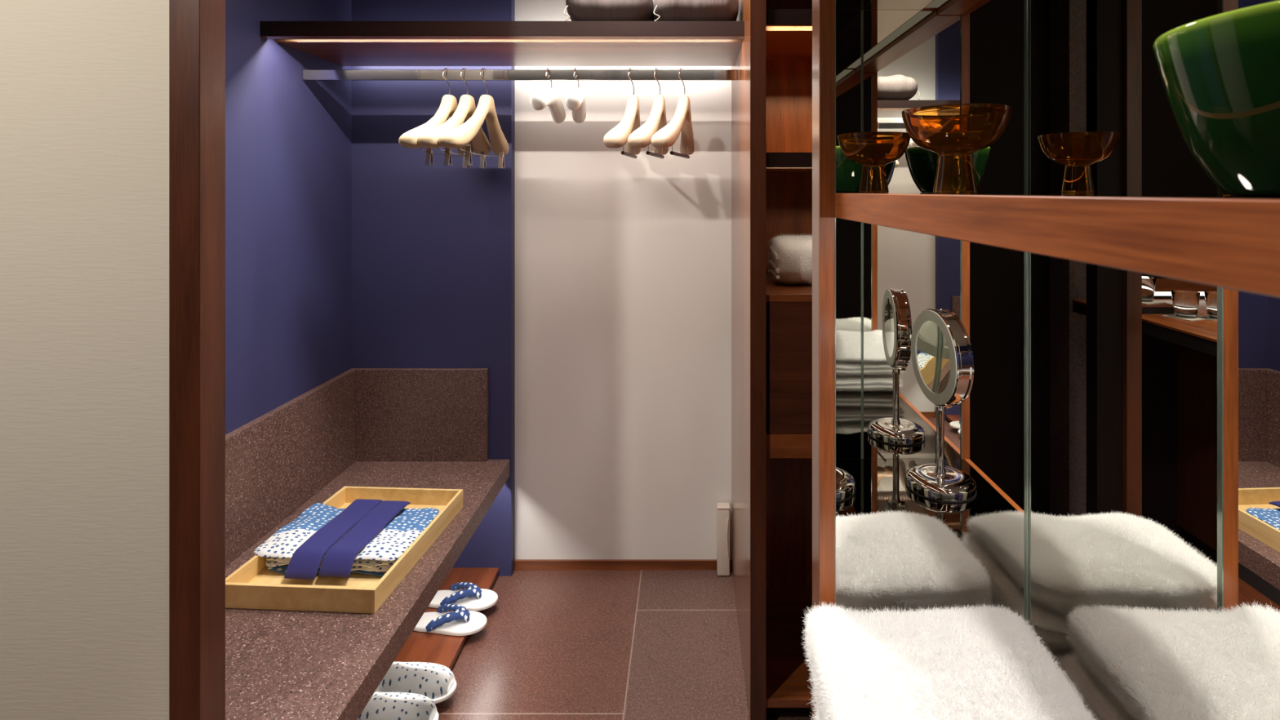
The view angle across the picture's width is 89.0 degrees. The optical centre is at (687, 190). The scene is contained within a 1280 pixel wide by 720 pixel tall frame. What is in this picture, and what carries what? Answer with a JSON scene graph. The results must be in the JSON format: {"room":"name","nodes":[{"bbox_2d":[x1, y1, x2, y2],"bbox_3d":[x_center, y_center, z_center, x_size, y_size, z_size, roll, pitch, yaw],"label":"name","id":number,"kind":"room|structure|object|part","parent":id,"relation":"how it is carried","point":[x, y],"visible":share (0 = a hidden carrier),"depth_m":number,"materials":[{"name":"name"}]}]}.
{"room":"changing room","nodes":[
{"label":"changing room","id":0,"kind":"room"},
{"bbox_2d":[0,0,168,719],"bbox_3d":[-1.709,0.150,1.184,1.582,2.600,0.058,0,0,0],"label":"wall partition","id":1,"kind":"structure","parent":0,"point":[84,84],"depth_m":1.16,"materials":[{"name":"beige paint"}]},
{"bbox_2d":[168,0,225,719],"bbox_3d":[-0.891,0.150,1.183,0.054,2.600,0.065,0,0,0],"label":"trim","id":2,"kind":"structure","parent":1,"relation":"attached to","point":[197,28],"depth_m":1.15,"materials":[{"name":"brown wood"}]},
{"bbox_2d":[225,0,351,434],"bbox_3d":[-1.333,0.150,1.854,0.133,2.600,1.282,0,0,0],"label":"wall","id":3,"kind":"structure","parent":0,"point":[288,137],"depth_m":2.03,"materials":[{"name":"blue paint"}]},
{"bbox_2d":[225,368,510,719],"bbox_3d":[-0.968,1.042,1.831,0.596,0.750,1.232,0,0,0],"label":"stone bench","id":4,"kind":"object","parent":3,"relation":"attached to","point":[405,428],"visible":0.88,"depth_m":1.93,"materials":[{"name":"brown stone"}]},
{"bbox_3d":[-1.254,0.838,1.831,0.026,0.343,1.232,0,0,0],"label":"backrest","id":5,"kind":"part","parent":4,"relation":"part of","materials":[{"name":"brown stone"}]},
{"bbox_2d":[225,486,462,613],"bbox_3d":[-0.929,0.982,1.826,0.392,0.057,0.525,0,0,3],"label":"wooden tray","id":6,"kind":"object","parent":4,"relation":"on","point":[252,585],"visible":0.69,"depth_m":1.66,"materials":[{"name":"yellow wood"}]},
{"bbox_2d":[253,502,439,576],"bbox_3d":[-0.944,0.970,1.823,0.404,0.068,0.283,0,0,3],"label":"folded yukata","id":7,"kind":"object","parent":6,"relation":"in","point":[376,558],"visible":0.42,"depth_m":1.77,"materials":[{"name":"fabric"}]},
{"bbox_2d":[284,498,410,579],"bbox_3d":[-0.934,0.958,1.813,0.167,0.055,0.330,0,0,3],"label":"belt","id":8,"kind":"object","parent":7,"relation":"on","point":[362,520],"visible":1,"depth_m":1.74,"materials":[{"name":"blue fabric"}]},
{"bbox_3d":[-0.996,0.838,2.438,0.490,0.343,0.020,0,0,0],"label":"backrest","id":9,"kind":"part","parent":4,"relation":"part of","materials":[{"name":"brown stone"}]},
{"bbox_2d":[260,21,744,66],"bbox_3d":[-0.550,-0.480,2.157,1.433,0.046,0.466,0,0,0],"label":"closet shelf","id":10,"kind":"object","parent":3,"relation":"attached to","point":[343,43],"visible":1,"depth_m":1.99,"materials":[{"name":"brown wood"}]},
{"bbox_2d":[563,0,654,21],"bbox_3d":[-0.245,-0.586,2.133,0.270,0.163,0.383,0,0,0],"label":"bag","id":11,"kind":"object","parent":10,"relation":"on","point":[577,10],"visible":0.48,"depth_m":1.96,"materials":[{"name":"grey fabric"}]},
{"bbox_2d":[653,0,738,21],"bbox_3d":[0.025,-0.584,2.132,0.270,0.159,0.386,0,0,0],"label":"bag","id":12,"kind":"object","parent":10,"relation":"on","point":[664,10],"visible":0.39,"depth_m":1.96,"materials":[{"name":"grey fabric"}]},
{"bbox_2d":[302,69,738,80],"bbox_3d":[-0.550,-0.382,2.142,1.433,0.034,0.012,0,0,0],"label":"rail","id":13,"kind":"object","parent":3,"relation":"attached to","point":[308,74],"visible":1,"depth_m":2.14,"materials":[{"name":"silver metal"}]},
{"bbox_2d":[398,67,473,168],"bbox_3d":[-0.807,-0.242,2.144,0.082,0.326,0.420,0,0,6],"label":"hanger","id":14,"kind":"object","parent":13,"relation":"hanging from","point":[448,105],"visible":0.66,"depth_m":2.05,"materials":[{"name":"beige wood"}]},
{"bbox_2d":[417,67,490,168],"bbox_3d":[-0.748,-0.242,2.144,0.082,0.326,0.420,0,0,6],"label":"hanger","id":15,"kind":"object","parent":13,"relation":"hanging from","point":[466,107],"visible":0.81,"depth_m":2.09,"materials":[{"name":"beige wood"}]},
{"bbox_2d":[438,67,509,168],"bbox_3d":[-0.684,-0.242,2.144,0.082,0.326,0.420,0,0,7],"label":"hanger","id":16,"kind":"object","parent":13,"relation":"hanging from","point":[462,135],"visible":0.91,"depth_m":2.09,"materials":[{"name":"beige wood"}]},
{"bbox_2d":[529,67,565,123],"bbox_3d":[-0.455,-0.324,2.142,0.052,0.163,0.419,0,0,-2],"label":"hanger","id":17,"kind":"object","parent":13,"relation":"hanging from","point":[540,98],"visible":0.9,"depth_m":2.05,"materials":[{"name":"white"}]},
{"bbox_2d":[564,67,586,123],"bbox_3d":[-0.366,-0.324,2.142,0.052,0.163,0.419,0,0,-7],"label":"hanger","id":18,"kind":"object","parent":13,"relation":"hanging from","point":[575,100],"visible":0.94,"depth_m":1.97,"materials":[{"name":"white"}]},
{"bbox_2d":[603,67,640,158],"bbox_3d":[-0.200,-0.259,2.144,0.076,0.292,0.420,0,0,5],"label":"hanger","id":19,"kind":"object","parent":13,"relation":"hanging from","point":[617,137],"visible":0.8,"depth_m":2.06,"materials":[{"name":"beige wood"}]},
{"bbox_2d":[627,67,668,158],"bbox_3d":[-0.114,-0.259,2.145,0.076,0.292,0.420,0,0,8],"label":"hanger","id":20,"kind":"object","parent":13,"relation":"hanging from","point":[641,137],"visible":0.78,"depth_m":2.06,"materials":[{"name":"beige wood"}]},
{"bbox_2d":[650,67,694,158],"bbox_3d":[-0.032,-0.259,2.146,0.076,0.292,0.420,0,0,12],"label":"hanger","id":21,"kind":"object","parent":13,"relation":"hanging from","point":[665,137],"visible":0.91,"depth_m":2.10,"materials":[{"name":"beige wood"}]},
{"bbox_2d":[351,0,515,576],"bbox_3d":[-0.966,0.150,2.471,0.602,2.600,0.047,0,0,0],"label":"wall","id":22,"kind":"structure","parent":0,"point":[433,246],"depth_m":2.45,"materials":[{"name":"blue paint"}]},
{"bbox_2d":[515,0,731,559],"bbox_3d":[-0.250,0.150,2.547,2.400,2.600,0.105,0,0,0],"label":"wall","id":23,"kind":"structure","parent":0,"point":[623,263],"depth_m":2.50,"materials":[{"name":"white paint"}]},
{"bbox_2d":[514,559,731,569],"bbox_3d":[-0.249,1.432,2.490,0.832,0.036,0.010,0,0,0],"label":"baseboard","id":24,"kind":"structure","parent":23,"relation":"attached to","point":[519,564],"depth_m":2.48,"materials":[{"name":"brown wood"}]},
{"bbox_2d":[435,569,812,719],"bbox_3d":[-0.775,1.475,0.675,3.450,0.050,3.850,0,0,0],"label":"floor","id":25,"kind":"structure","parent":0,"point":[553,644],"depth_m":2.04,"materials":[{"name":"brown tile"}]},
{"bbox_2d":[394,567,498,669],"bbox_3d":[-0.989,1.434,1.831,0.556,0.032,1.232,0,0,0],"label":"board","id":26,"kind":"object","parent":25,"relation":"on","point":[444,650],"visible":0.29,"depth_m":2.06,"materials":[{"name":"brown wood"}]},
{"bbox_2d":[357,692,439,719],"bbox_3d":[-0.795,1.382,1.733,0.262,0.072,0.108,0,0,4],"label":"slipper","id":27,"kind":"object","parent":26,"relation":"on","point":[381,705],"visible":0.85,"depth_m":1.71,"materials":[{"name":"white fabric"}]},
{"bbox_2d":[374,661,457,703],"bbox_3d":[-0.787,1.382,1.846,0.262,0.072,0.108,0,0,4],"label":"slipper","id":28,"kind":"object","parent":26,"relation":"on","point":[436,682],"visible":0.78,"depth_m":1.82,"materials":[{"name":"white fabric"}]},
{"bbox_2d":[413,603,487,635],"bbox_3d":[-0.787,1.391,2.124,0.262,0.054,0.114,0,0,3],"label":"sandal","id":29,"kind":"object","parent":26,"relation":"on","point":[462,621],"visible":0.94,"depth_m":2.10,"materials":[{"name":"white fabric"}]},
{"bbox_2d":[428,582,497,611],"bbox_3d":[-0.787,1.391,2.244,0.262,0.054,0.114,0,0,2],"label":"sandal","id":30,"kind":"object","parent":26,"relation":"on","point":[474,598],"visible":0.86,"depth_m":2.23,"materials":[{"name":"white fabric"}]},
{"bbox_2d":[716,502,729,575],"bbox_3d":[0.134,1.318,2.458,0.049,0.258,0.053,0,0,0],"label":"plastic box","id":31,"kind":"object","parent":25,"relation":"on","point":[722,508],"visible":1,"depth_m":2.44,"materials":[{"name":"beige plastic"}]},
{"bbox_3d":[0.134,1.192,2.461,0.049,0.005,0.045,0,0,0],"label":"lid","id":32,"kind":"part","parent":31,"relation":"part of","materials":[{"name":"beige plastic"}]},
{"bbox_2d":[731,0,812,719],"bbox_3d":[0.465,0.155,2.117,0.595,2.590,0.753,0,0,0],"label":"tall cabinet","id":33,"kind":"object","parent":25,"relation":"on","point":[771,96],"visible":0.38,"depth_m":1.91,"materials":[{"name":"brown wood"}]},
{"bbox_3d":[0.188,0.155,2.118,0.042,2.590,0.752,0,0,0],"label":"panel","id":34,"kind":"part","parent":33,"relation":"part of","materials":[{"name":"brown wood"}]},
{"bbox_3d":[0.466,-0.084,1.992,0.512,0.040,0.484,0,0,0],"label":"shelf","id":35,"kind":"part","parent":33,"relation":"part of","materials":[{"name":"brown wood"}]},
{"bbox_3d":[0.466,-0.469,1.992,0.512,0.041,0.484,0,0,0],"label":"shelf","id":36,"kind":"part","parent":33,"relation":"part of","materials":[{"name":"brown wood"}]},
{"bbox_3d":[0.466,0.690,1.768,0.512,0.065,0.027,0,0,0],"label":"drawer rail","id":37,"kind":"part","parent":33,"relation":"part of","materials":[{"name":"brown wood"}]},
{"bbox_3d":[0.466,0.160,2.245,0.512,2.580,0.020,0,0,0],"label":"panel","id":38,"kind":"part","parent":33,"relation":"part of","materials":[{"name":"brown wood"}]},
{"bbox_2d":[767,233,812,285],"bbox_3d":[0.427,0.208,1.990,0.346,0.141,0.233,0,0,0],"label":"rolled towel","id":39,"kind":"object","parent":33,"relation":"on","point":[790,261],"visible":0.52,"depth_m":1.89,"materials":[{"name":"beige fabric"}]},
{"bbox_3d":[0.470,0.477,1.765,0.501,0.356,0.020,0,0,0],"label":"drawer","id":40,"kind":"part","parent":33,"relation":"part of","materials":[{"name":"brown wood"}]},
{"bbox_2d":[812,0,1279,719],"bbox_3d":[0.339,0.155,0.463,0.322,2.590,0.934,0,0,0],"label":"vanity cabinet","id":41,"kind":"object","parent":25,"relation":"on","point":[1049,392],"visible":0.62,"depth_m":0.78,"materials":[{"name":"wood"}]},
{"bbox_3d":[0.339,0.155,0.906,0.322,2.590,0.048,0,0,0],"label":"panel","id":42,"kind":"part","parent":41,"relation":"part of","materials":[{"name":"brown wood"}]},
{"bbox_2d":[811,706,820,719],"bbox_3d":[0.301,0.675,0.728,0.284,0.060,0.264,0,0,0],"label":"folded towel","id":43,"kind":"object","parent":41,"relation":"on","point":[815,717],"visible":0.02,"depth_m":0.83,"materials":[{"name":"white fabric"}]},
{"bbox_2d":[806,671,826,719],"bbox_3d":[0.298,0.622,0.726,0.285,0.054,0.258,0,0,0],"label":"folded towel","id":44,"kind":"object","parent":43,"relation":"on","point":[820,715],"visible":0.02,"depth_m":0.79,"materials":[{"name":"white fabric"}]},
{"bbox_2d":[802,599,1097,719],"bbox_3d":[0.290,0.564,0.727,0.278,0.061,0.261,0,0,0],"label":"folded towel","id":45,"kind":"object","parent":44,"relation":"on","point":[980,663],"visible":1,"depth_m":0.73,"materials":[{"name":"white fabric"}]},
{"bbox_2d":[835,0,1026,624],"bbox_3d":[0.329,0.115,0.881,0.262,1.185,0.001,0,0,0],"label":"mirror","id":46,"kind":"object","parent":41,"relation":"attached to","point":[931,330],"depth_m":0.88,"materials":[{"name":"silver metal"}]},
{"bbox_2d":[901,103,1012,193],"bbox_3d":[0.297,-0.043,0.723,0.113,0.092,0.113,0,0,0],"label":"glass bowl","id":47,"kind":"object","parent":41,"relation":"on","point":[954,131],"visible":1,"depth_m":0.69,"materials":[{"name":"orange glass"}]},
{"bbox_2d":[835,193,1279,297],"bbox_3d":[0.329,0.019,0.463,0.262,0.033,0.827,0,0,0],"label":"shelf","id":48,"kind":"object","parent":41,"relation":"attached to","point":[1220,240],"depth_m":0.30,"materials":[{"name":"brown wood"}]},
{"bbox_2d":[891,193,1279,199],"bbox_3d":[0.336,0.003,0.463,0.248,0.001,0.826,0,0,0],"label":"shelf","id":49,"kind":"object","parent":41,"relation":"attached to","point":[1211,196],"depth_m":0.40,"materials":[{"name":"clear glass"}]},
{"bbox_2d":[1028,0,1279,719],"bbox_3d":[0.462,0.115,0.463,0.004,1.185,0.836,0,0,0],"label":"mirror","id":50,"kind":"object","parent":41,"relation":"on","point":[1154,401],"depth_m":0.66,"materials":[{"name":"clear mirror"}]},
{"bbox_2d":[1153,0,1279,195],"bbox_3d":[0.362,-0.045,0.357,0.173,0.096,0.173,0,0,0],"label":"ceramic bowl","id":51,"kind":"object","parent":41,"relation":"on","point":[1220,73],"visible":1,"depth_m":0.35,"materials":[{"name":"green ceramic"}]}
]}

